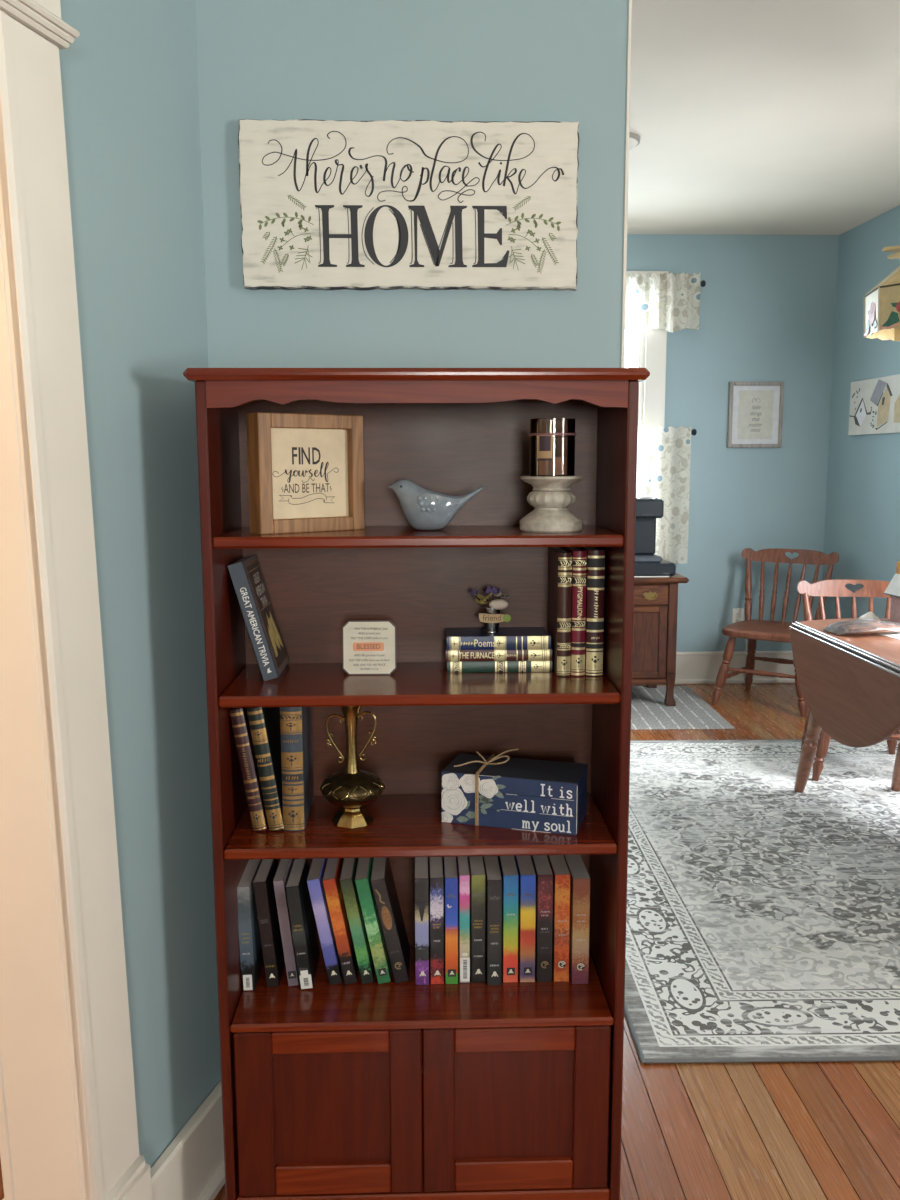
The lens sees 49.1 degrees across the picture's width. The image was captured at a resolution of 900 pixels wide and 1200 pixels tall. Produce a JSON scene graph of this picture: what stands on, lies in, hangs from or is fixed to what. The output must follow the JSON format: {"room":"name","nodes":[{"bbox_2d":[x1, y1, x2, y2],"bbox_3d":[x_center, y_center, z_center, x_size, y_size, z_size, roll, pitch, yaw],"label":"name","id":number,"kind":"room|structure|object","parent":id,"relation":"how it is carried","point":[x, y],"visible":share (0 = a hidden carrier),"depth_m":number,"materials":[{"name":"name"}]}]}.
{"room":"living room","nodes":[
{"label":"living room","id":0,"kind":"room"},
{"bbox_2d":[59,0,220,1167],"bbox_3d":[-1.191,0.127,-0.692,0.120,2.757,5.440,2,8,15],"label":"wall","id":1,"kind":"structure","parent":0,"point":[129,78],"depth_m":1.67,"materials":[{"name":"blue paint"}]},
{"bbox_2d":[0,1050,14,1199],"bbox_3d":[-0.702,0.218,1.491,0.035,1.970,0.170,2,8,15],"label":"trim","id":2,"kind":"structure","parent":1,"relation":"attached to","point":[5,1155],"depth_m":1.55,"materials":[{"name":"white paint"}]},
{"bbox_2d":[0,0,79,49],"bbox_3d":[-0.671,-0.822,0.816,0.060,0.264,1.137,2,8,15],"label":"trim","id":3,"kind":"structure","parent":1,"relation":"attached to","point":[43,17],"depth_m":1.31,"materials":[{"name":"white paint"}]},
{"bbox_2d":[0,232,81,1199],"bbox_3d":[-0.736,0.263,1.059,0.127,2.000,0.968,2,8,15],"label":"door","id":4,"kind":"structure","parent":1,"relation":"in","point":[34,1037],"depth_m":1.46,"materials":[{"name":"white paint"}]},
{"bbox_2d":[0,9,138,1199],"bbox_3d":[-0.674,0.159,0.993,0.027,1.725,1.133,2,8,15],"label":"trim","id":5,"kind":"structure","parent":1,"relation":"attached to","point":[36,224],"depth_m":1.41,"materials":[{"name":"white paint"}]},
{"bbox_2d":[104,1155,151,1199],"bbox_3d":[-0.660,1.129,1.160,0.034,0.256,1.104,2,8,15],"label":"trim","id":6,"kind":"structure","parent":1,"relation":"attached to","point":[135,1184],"depth_m":1.62,"materials":[{"name":"white paint"}]},
{"bbox_2d":[150,1080,224,1199],"bbox_3d":[-0.476,1.067,1.853,0.034,0.187,0.350,2,8,15],"label":"baseboard","id":7,"kind":"structure","parent":1,"relation":"attached to","point":[192,1166],"depth_m":1.85,"materials":[{"name":"white paint"}]},
{"bbox_2d":[195,0,628,367],"bbox_3d":[-0.243,-0.242,1.929,1.128,2.757,0.130,0,8,-2],"label":"wall","id":8,"kind":"structure","parent":0,"point":[340,60],"depth_m":1.78,"materials":[{"name":"blue paint"}]},
{"bbox_2d":[238,119,578,290],"bbox_3d":[-0.072,-0.716,1.790,0.612,0.292,0.022,0,8,-2],"label":"wall sign","id":9,"kind":"object","parent":8,"relation":"attached to","point":[325,204],"visible":1,"depth_m":1.78,"materials":[{"name":"white wood"}]},
{"bbox_2d":[621,0,631,367],"bbox_3d":[0.323,-0.340,1.932,0.006,2.567,0.136,0,8,-2],"label":"trim","id":10,"kind":"structure","parent":8,"relation":"attached to","point":[630,1],"depth_m":1.80,"materials":[{"name":"white paint"}]},
{"bbox_2d":[0,683,899,1199],"bbox_3d":[-0.638,1.254,1.621,8.000,0.120,9.700,0,8,-2],"label":"floor","id":11,"kind":"structure","parent":0,"point":[749,1130],"depth_m":2.12,"materials":[{"name":"brown wood"}]},
{"bbox_2d":[183,368,649,1199],"bbox_3d":[-0.052,0.385,1.792,0.730,1.552,0.307,0,8,-2],"label":"bookcase","id":12,"kind":"object","parent":11,"relation":"on","point":[326,1093],"visible":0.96,"depth_m":1.75,"materials":[{"name":"brown wood"}]},
{"bbox_2d":[229,707,267,830],"bbox_3d":[-0.356,0.288,1.795,0.058,0.223,0.156,0,8,-2],"label":"hardcover book","id":13,"kind":"object","parent":12,"relation":"on","point":[239,715],"visible":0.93,"depth_m":1.72,"materials":[{"name":"leather"}]},
{"bbox_2d":[237,859,263,990],"bbox_3d":[-0.374,0.609,1.857,0.025,0.200,0.128,-2,8,-1],"label":"paperback book","id":14,"kind":"object","parent":12,"relation":"on","point":[251,956],"visible":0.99,"depth_m":1.80,"materials":[{"name":"paper"}]},
{"bbox_2d":[227,554,289,680],"bbox_3d":[-0.346,0.028,1.792,0.084,0.212,0.150,0,8,-2],"label":"book","id":15,"kind":"object","parent":12,"relation":"on","point":[248,581],"visible":1,"depth_m":1.73,"materials":[{"name":"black paper"}]},
{"bbox_2d":[266,611,282,656],"bbox_3d":[-0.322,0.058,1.797,0.001,0.079,0.091,-16,8,1],"label":"picture","id":16,"kind":"object","parent":15,"relation":"attached to","point":[274,635],"depth_m":1.79},
{"bbox_2d":[247,707,283,830],"bbox_3d":[-0.325,0.286,1.796,0.059,0.225,0.156,0,8,-2],"label":"hardcover book","id":17,"kind":"object","parent":12,"relation":"on","point":[264,722],"visible":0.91,"depth_m":1.73,"materials":[{"name":"black leather"}]},
{"bbox_2d":[253,859,284,987],"bbox_3d":[-0.339,0.605,1.867,0.042,0.206,0.128,0,8,-2],"label":"paperback book","id":18,"kind":"object","parent":12,"relation":"on","point":[268,921],"visible":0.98,"depth_m":1.81,"materials":[{"name":"paper"}]},
{"bbox_2d":[273,859,298,985],"bbox_3d":[-0.303,0.604,1.871,0.042,0.207,0.128,0,8,-2],"label":"paperback book","id":19,"kind":"object","parent":12,"relation":"on","point":[281,877],"visible":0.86,"depth_m":1.81,"materials":[{"name":"paper"}]},
{"bbox_2d":[280,707,313,830],"bbox_3d":[-0.279,0.286,1.802,0.038,0.224,0.162,0,8,-2],"label":"hardcover book","id":20,"kind":"object","parent":12,"relation":"on","point":[295,722],"visible":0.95,"depth_m":1.73,"materials":[{"name":"leather"}]},
{"bbox_2d":[285,859,319,989],"bbox_3d":[-0.277,0.608,1.860,0.045,0.201,0.128,0,8,-2],"label":"paperback book","id":21,"kind":"object","parent":12,"relation":"on","point":[302,919],"visible":1,"depth_m":1.81,"materials":[{"name":"paper"}]},
{"bbox_2d":[246,412,364,534],"bbox_3d":[-0.245,-0.218,1.697,0.204,0.200,0.043,-6,10,-37],"label":"frame","id":22,"kind":"object","parent":12,"relation":"on","point":[306,471],"visible":1,"depth_m":1.68,"materials":[{"name":"brown wood"}]},
{"bbox_2d":[307,858,342,984],"bbox_3d":[-0.233,0.603,1.875,0.061,0.208,0.128,0,8,-2],"label":"paperback book","id":23,"kind":"object","parent":12,"relation":"on","point":[317,869],"visible":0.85,"depth_m":1.82,"materials":[{"name":"paper"}]},
{"bbox_2d":[322,858,358,984],"bbox_3d":[-0.205,0.603,1.876,0.060,0.208,0.128,0,8,-2],"label":"paperback book","id":24,"kind":"object","parent":12,"relation":"on","point":[331,878],"visible":0.88,"depth_m":1.82,"materials":[{"name":"paper"}]},
{"bbox_2d":[320,706,384,828],"bbox_3d":[-0.176,0.292,1.768,0.117,0.222,0.115,0,8,-2],"label":"brass vase","id":25,"kind":"object","parent":12,"relation":"on","point":[352,788],"visible":0.96,"depth_m":1.75,"materials":[{"name":"gold metal"}]},
{"bbox_2d":[340,858,374,983],"bbox_3d":[-0.173,0.603,1.877,0.060,0.208,0.128,0,8,-2],"label":"paperback book","id":26,"kind":"object","parent":12,"relation":"on","point":[366,967],"visible":0.85,"depth_m":1.82,"materials":[{"name":"paper"}]},
{"bbox_2d":[342,620,395,674],"bbox_3d":[-0.147,0.087,1.795,0.097,0.101,0.035,0,8,-2],"label":"sign","id":27,"kind":"object","parent":12,"relation":"on","point":[368,647],"depth_m":1.78,"materials":[{"name":"white ceramic"}]},
{"bbox_2d":[355,858,391,983],"bbox_3d":[-0.144,0.602,1.878,0.064,0.208,0.128,0,8,-2],"label":"paperback book","id":28,"kind":"object","parent":12,"relation":"on","point":[375,935],"visible":0.87,"depth_m":1.82,"materials":[{"name":"paper"}]},
{"bbox_2d":[371,857,409,983],"bbox_3d":[-0.113,0.602,1.879,0.069,0.207,0.128,0,8,-2],"label":"paperback book","id":29,"kind":"object","parent":12,"relation":"on","point":[382,881],"visible":0.98,"depth_m":1.82,"materials":[{"name":"paper"}]},
{"bbox_2d":[415,857,428,984],"bbox_3d":[-0.053,0.603,1.876,0.026,0.207,0.128,0,8,-2],"label":"paperback book","id":30,"kind":"object","parent":12,"relation":"on","point":[421,863],"visible":0.95,"depth_m":1.81,"materials":[{"name":"paper"}]},
{"bbox_2d":[388,479,483,529],"bbox_3d":[-0.025,-0.166,1.714,0.168,0.089,0.071,0,8,-2],"label":"bird figurine","id":31,"kind":"object","parent":12,"relation":"on","point":[423,508],"visible":1,"depth_m":1.69,"materials":[{"name":"blue ceramic"}]},
{"bbox_2d":[429,857,443,983],"bbox_3d":[-0.026,0.602,1.878,0.025,0.207,0.128,0,8,-2],"label":"paperback book","id":32,"kind":"object","parent":12,"relation":"on","point":[436,879],"visible":0.98,"depth_m":1.82,"materials":[{"name":"paper"}]},
{"bbox_2d":[443,856,457,983],"bbox_3d":[0.001,0.602,1.878,0.024,0.207,0.128,0,8,-2],"label":"paperback book","id":33,"kind":"object","parent":12,"relation":"on","point":[450,874],"visible":0.95,"depth_m":1.82,"materials":[{"name":"paper"}]},
{"bbox_2d":[457,856,469,982],"bbox_3d":[0.025,0.600,1.882,0.019,0.210,0.128,0,8,-2],"label":"paperback book","id":34,"kind":"object","parent":12,"relation":"on","point":[462,861],"visible":0.98,"depth_m":1.82,"materials":[{"name":"paper"}]},
{"bbox_2d":[468,856,484,982],"bbox_3d":[0.051,0.600,1.882,0.026,0.210,0.128,0,8,-2],"label":"paperback book","id":35,"kind":"object","parent":12,"relation":"on","point":[476,864],"visible":0.97,"depth_m":1.82,"materials":[{"name":"paper"}]},
{"bbox_2d":[483,856,501,984],"bbox_3d":[0.080,0.604,1.874,0.027,0.205,0.128,0,8,-2],"label":"paperback book","id":36,"kind":"object","parent":12,"relation":"on","point":[493,878],"visible":0.97,"depth_m":1.81,"materials":[{"name":"paper"}]},
{"bbox_2d":[446,660,551,672],"bbox_3d":[0.089,0.114,1.857,0.192,0.020,0.117,0,8,-2],"label":"hardcover book","id":37,"kind":"object","parent":12,"relation":"on","point":[545,665],"visible":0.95,"depth_m":1.80,"materials":[{"name":"green leather"}]},
{"bbox_2d":[444,641,551,660],"bbox_3d":[0.088,0.093,1.856,0.195,0.020,0.117,0,8,-2],"label":"hardcover book","id":38,"kind":"object","parent":37,"relation":"on","point":[450,655],"visible":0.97,"depth_m":1.80,"materials":[{"name":"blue leather"}]},
{"bbox_2d":[445,627,550,649],"bbox_3d":[0.087,0.071,1.851,0.190,0.025,0.117,0,8,-2],"label":"hardcover book","id":39,"kind":"object","parent":38,"relation":"on","point":[465,638],"visible":1,"depth_m":1.80,"materials":[{"name":"blue leather"}]},
{"bbox_2d":[470,586,510,632],"bbox_3d":[0.075,0.017,1.823,0.076,0.088,0.050,0,8,-2],"label":"flower arrangement","id":40,"kind":"object","parent":39,"relation":"on","point":[491,616],"visible":1,"depth_m":1.81,"materials":[{"name":"plant"}]},
{"bbox_2d":[498,856,518,981],"bbox_3d":[0.111,0.600,1.883,0.028,0.209,0.128,0,8,-2],"label":"paperback book","id":41,"kind":"object","parent":12,"relation":"on","point":[508,868],"visible":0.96,"depth_m":1.82,"materials":[{"name":"paper"}]},
{"bbox_2d":[441,749,586,835],"bbox_3d":[0.119,0.336,1.795,0.246,0.128,0.125,2,8,16],"label":"block","id":42,"kind":"object","parent":12,"relation":"on","point":[504,791],"visible":1,"depth_m":1.75,"materials":[{"name":"blue paint"}]},
{"bbox_2d":[442,773,497,822],"bbox_3d":[0.035,0.357,1.760,0.105,0.093,0.001,2,8,16],"label":"print","id":43,"kind":"object","parent":42,"relation":"attached to","point":[448,784],"depth_m":1.76},
{"bbox_2d":[514,855,535,981],"bbox_3d":[0.142,0.600,1.884,0.028,0.209,0.128,0,8,-2],"label":"paperback book","id":44,"kind":"object","parent":12,"relation":"on","point":[526,911],"visible":0.91,"depth_m":1.82,"materials":[{"name":"paper"}]},
{"bbox_2d":[531,855,552,981],"bbox_3d":[0.174,0.600,1.885,0.029,0.209,0.128,0,8,-2],"label":"paperback book","id":45,"kind":"object","parent":12,"relation":"on","point":[544,874],"visible":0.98,"depth_m":1.82,"materials":[{"name":"paper"}]},
{"bbox_2d":[520,476,582,532],"bbox_3d":[0.175,-0.166,1.699,0.109,0.094,0.109,0,8,-2],"label":"candle holder","id":46,"kind":"object","parent":12,"relation":"on","point":[551,497],"visible":1,"depth_m":1.66,"materials":[{"name":"beige ceramic"}]},
{"bbox_2d":[529,418,576,475],"bbox_3d":[0.175,-0.260,1.686,0.082,0.098,0.082,0,8,-2],"label":"jar candle","id":47,"kind":"object","parent":46,"relation":"on","point":[542,461],"visible":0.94,"depth_m":1.66,"materials":[{"name":"orange glass"}]},
{"bbox_2d":[537,436,551,460],"bbox_3d":[0.158,-0.254,1.651,0.026,0.041,0.002,4,9,25],"label":"print","id":48,"kind":"object","parent":47,"relation":"on","point":[544,443],"depth_m":1.65},
{"bbox_2d":[547,855,570,981],"bbox_3d":[0.206,0.599,1.886,0.029,0.209,0.128,0,8,-2],"label":"paperback book","id":49,"kind":"object","parent":12,"relation":"on","point":[561,874],"visible":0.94,"depth_m":1.83,"materials":[{"name":"paper"}]},
{"bbox_2d":[547,547,571,676],"bbox_3d":[0.202,0.017,1.825,0.024,0.222,0.157,0,8,-2],"label":"hardcover book","id":50,"kind":"object","parent":12,"relation":"on","point":[559,559],"visible":0.98,"depth_m":1.76,"materials":[{"name":"leather"}]},
{"bbox_2d":[563,547,586,676],"bbox_3d":[0.227,0.015,1.826,0.024,0.225,0.157,0,8,-2],"label":"hardcover book","id":51,"kind":"object","parent":12,"relation":"on","point":[579,555],"visible":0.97,"depth_m":1.75,"materials":[{"name":"leather"}]},
{"bbox_2d":[564,855,589,983],"bbox_3d":[0.239,0.603,1.877,0.032,0.205,0.128,0,8,-2],"label":"paperback book","id":52,"kind":"object","parent":12,"relation":"on","point":[580,878],"visible":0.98,"depth_m":1.82,"materials":[{"name":"paper"}]},
{"bbox_2d":[580,547,604,675],"bbox_3d":[0.257,0.014,1.826,0.030,0.226,0.157,0,8,-2],"label":"hardcover book","id":53,"kind":"object","parent":12,"relation":"on","point":[595,568],"visible":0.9,"depth_m":1.75,"materials":[{"name":"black leather"}]},
{"bbox_2d":[631,686,734,729],"bbox_3d":[1.126,0.614,5.705,0.760,0.008,1.000,0,8,-1],"label":"rug","id":54,"kind":"object","parent":11,"relation":"on","point":[649,711],"visible":0.52,"depth_m":5.54,"materials":[{"name":"grey fabric"}]},
{"bbox_2d":[632,573,688,705],"bbox_3d":[0.893,0.210,5.864,0.900,0.748,0.560,0,8,-2],"label":"cabinet","id":55,"kind":"object","parent":54,"relation":"on","point":[655,598],"visible":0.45,"depth_m":5.62,"materials":[{"name":"brown wood"}]},
{"bbox_2d":[634,576,668,576],"bbox_3d":[0.878,-0.157,5.767,0.720,0.004,0.390,0,8,-2],"label":"cloth","id":56,"kind":"object","parent":55,"relation":"on","point":[634,576],"visible":0.18,"depth_m":5.58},
{"bbox_2d":[634,497,675,575],"bbox_3d":[1.040,-0.379,5.731,0.475,0.445,0.351,0,8,-2],"label":"coffee maker","id":57,"kind":"object","parent":56,"relation":"on","point":[647,563],"visible":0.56,"depth_m":5.61,"materials":[{"name":"black plastic"}]},
{"bbox_2d":[635,554,661,562],"bbox_3d":[1.036,-0.247,5.744,0.345,0.036,0.260,0,8,-2],"label":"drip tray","id":58,"kind":"object","parent":57,"relation":"on","point":[639,558],"depth_m":5.62,"materials":[{"name":"grey plastic"}]},
{"bbox_2d":[624,739,899,1063],"bbox_3d":[1.447,0.897,3.658,2.026,0.011,2.686,0,8,-1],"label":"area rug","id":59,"kind":"object","parent":11,"relation":"on","point":[763,915],"visible":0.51,"depth_m":3.13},
{"bbox_2d":[789,618,899,792],"bbox_3d":[1.714,0.535,3.505,0.712,0.762,1.366,0,8,-2],"label":"table","id":60,"kind":"object","parent":59,"relation":"on","point":[849,683],"visible":0.94,"depth_m":3.48,"materials":[{"name":"brown wood"}]},
{"bbox_2d":[823,619,899,634],"bbox_3d":[1.597,0.096,3.718,0.352,0.045,0.200,-2,8,-10],"label":"bag","id":61,"kind":"object","parent":60,"relation":"on","point":[858,626],"visible":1,"depth_m":3.71,"materials":[{"name":"white"}]},
{"bbox_2d":[859,612,880,622],"bbox_3d":[1.684,0.068,3.958,0.098,0.040,0.082,-4,9,-28],"label":"paper napkin","id":62,"kind":"object","parent":60,"relation":"on","point":[870,615],"visible":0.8,"depth_m":3.94,"materials":[{"name":"white paper"}]},
{"bbox_2d":[876,633,899,638],"bbox_3d":[1.758,0.135,3.617,0.280,0.001,0.440,-2,8,-14],"label":"paper sheet","id":63,"kind":"object","parent":60,"relation":"on","point":[893,635],"visible":0.14,"depth_m":3.66,"materials":[{"name":"white paper"}]},
{"bbox_2d":[883,562,899,622],"bbox_3d":[1.893,-0.057,3.886,0.276,0.305,0.187,-1,8,-8],"label":"bag","id":64,"kind":"object","parent":60,"relation":"on","point":[893,589],"visible":0.95,"depth_m":3.92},
{"bbox_2d":[797,579,899,780],"bbox_3d":[1.892,0.353,4.513,0.539,0.836,0.561,1,8,9],"label":"dining chair","id":65,"kind":"object","parent":59,"relation":"on","point":[836,588],"visible":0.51,"depth_m":4.70,"materials":[{"name":"brown wood"}]},
{"bbox_2d":[712,548,838,716],"bbox_3d":[1.909,0.163,5.775,0.570,0.885,0.593,5,10,34],"label":"dining chair","id":66,"kind":"object","parent":11,"relation":"on","point":[753,630],"visible":0.82,"depth_m":5.86,"materials":[{"name":"brown wood"}]},
{"bbox_2d":[626,234,838,651],"bbox_3d":[0.842,-0.837,6.161,3.450,2.757,0.140,0,8,-2],"label":"wall","id":67,"kind":"structure","parent":0,"point":[768,302],"depth_m":6.07,"materials":[{"name":"blue paint"}]},
{"bbox_2d":[626,271,667,427],"bbox_3d":[0.857,-1.082,6.102,0.956,1.820,0.190,0,8,-2],"label":"window","id":68,"kind":"structure","parent":67,"relation":"in","point":[646,348],"depth_m":6.02,"materials":[{"name":"white paint"}]},
{"bbox_2d":[691,429,696,435],"bbox_3d":[0.873,-1.024,6.025,1.275,0.041,0.073,0,8,-2],"label":"curtain rod","id":69,"kind":"object","parent":67,"relation":"attached to","point":[693,432],"visible":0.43,"depth_m":6.01,"materials":[{"name":"metal"}]},
{"bbox_2d":[636,426,691,563],"bbox_3d":[0.880,-0.637,6.027,1.175,0.838,0.038,0,8,-2],"label":"cafe curtain","id":70,"kind":"object","parent":69,"relation":"hanging from","point":[663,454],"visible":0.19,"depth_m":6.03,"materials":[{"name":"white fabric"}]},
{"bbox_2d":[700,280,705,286],"bbox_3d":[0.854,-1.895,5.903,1.362,0.041,0.073,0,8,-2],"label":"curtain rod","id":71,"kind":"object","parent":67,"relation":"attached to","point":[703,282],"visible":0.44,"depth_m":5.89,"materials":[{"name":"metal"}]},
{"bbox_2d":[625,272,700,331],"bbox_3d":[0.869,-1.771,5.862,1.238,0.345,0.053,0,8,-2],"label":"valance","id":72,"kind":"object","parent":71,"relation":"hanging from","point":[670,302],"visible":0.38,"depth_m":5.87,"materials":[{"name":"white fabric"}]},
{"bbox_2d":[657,651,794,684],"bbox_3d":[0.789,0.438,6.250,3.130,0.208,0.034,0,8,-2],"label":"baseboard","id":73,"kind":"structure","parent":67,"relation":"attached to","point":[701,667],"depth_m":6.27,"materials":[{"name":"white paint"}]},
{"bbox_2d":[732,608,743,623],"bbox_3d":[1.827,0.111,6.246,0.072,0.116,0.009,0,8,-2],"label":"wall outlet","id":74,"kind":"object","parent":67,"relation":"attached to","point":[738,613],"visible":0.78,"depth_m":6.24,"materials":[{"name":"white plastic"}]},
{"bbox_2d":[736,619,751,684],"bbox_3d":[1.898,0.338,6.230,0.183,0.428,0.042,2,8,18],"label":"power cord","id":75,"kind":"object","parent":67,"relation":"hanging from","point":[737,620],"visible":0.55,"depth_m":6.23,"materials":[{"name":"white plastic"}]},
{"bbox_2d":[727,382,783,447],"bbox_3d":[1.882,-1.140,6.067,0.336,0.400,0.022,0,8,-2],"label":"framed print","id":76,"kind":"object","parent":67,"relation":"attached to","point":[755,409],"visible":1,"depth_m":6.06,"materials":[{"name":"grey paper"}]},
{"bbox_2d":[627,0,899,234],"bbox_3d":[-0.646,-1.585,1.224,8.000,0.100,9.700,0,8,-2],"label":"ceiling","id":77,"kind":"structure","parent":0,"point":[749,117],"depth_m":3.90,"materials":[{"name":"paint"}]},
{"bbox_2d":[629,132,639,151],"bbox_3d":[0.697,-1.923,4.177,0.216,0.055,0.216,0,8,-2],"label":"ceiling light","id":78,"kind":"object","parent":77,"relation":"attached to","point":[634,139],"visible":0.24,"depth_m":4.12,"materials":[{"name":"white glass"}]},
{"bbox_2d":[864,246,899,340],"bbox_3d":[1.695,-1.374,3.344,0.473,0.915,0.474,-6,10,-35],"label":"pendant lamp","id":79,"kind":"object","parent":77,"relation":"hanging from","point":[882,302],"visible":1,"depth_m":3.34,"materials":[{"name":"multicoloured glass"}]},
{"bbox_2d":[822,205,899,618],"bbox_3d":[2.761,-0.201,1.572,0.140,2.757,9.550,-1,8,-4],"label":"wall","id":80,"kind":"structure","parent":0,"point":[862,516],"depth_m":5.72,"materials":[{"name":"blue paint"}]},
{"bbox_2d":[848,374,899,434],"bbox_3d":[2.389,-1.065,5.382,0.031,0.307,0.810,-1,8,-4],"label":"canvas","id":81,"kind":"object","parent":80,"relation":"attached to","point":[875,402],"visible":1,"depth_m":5.48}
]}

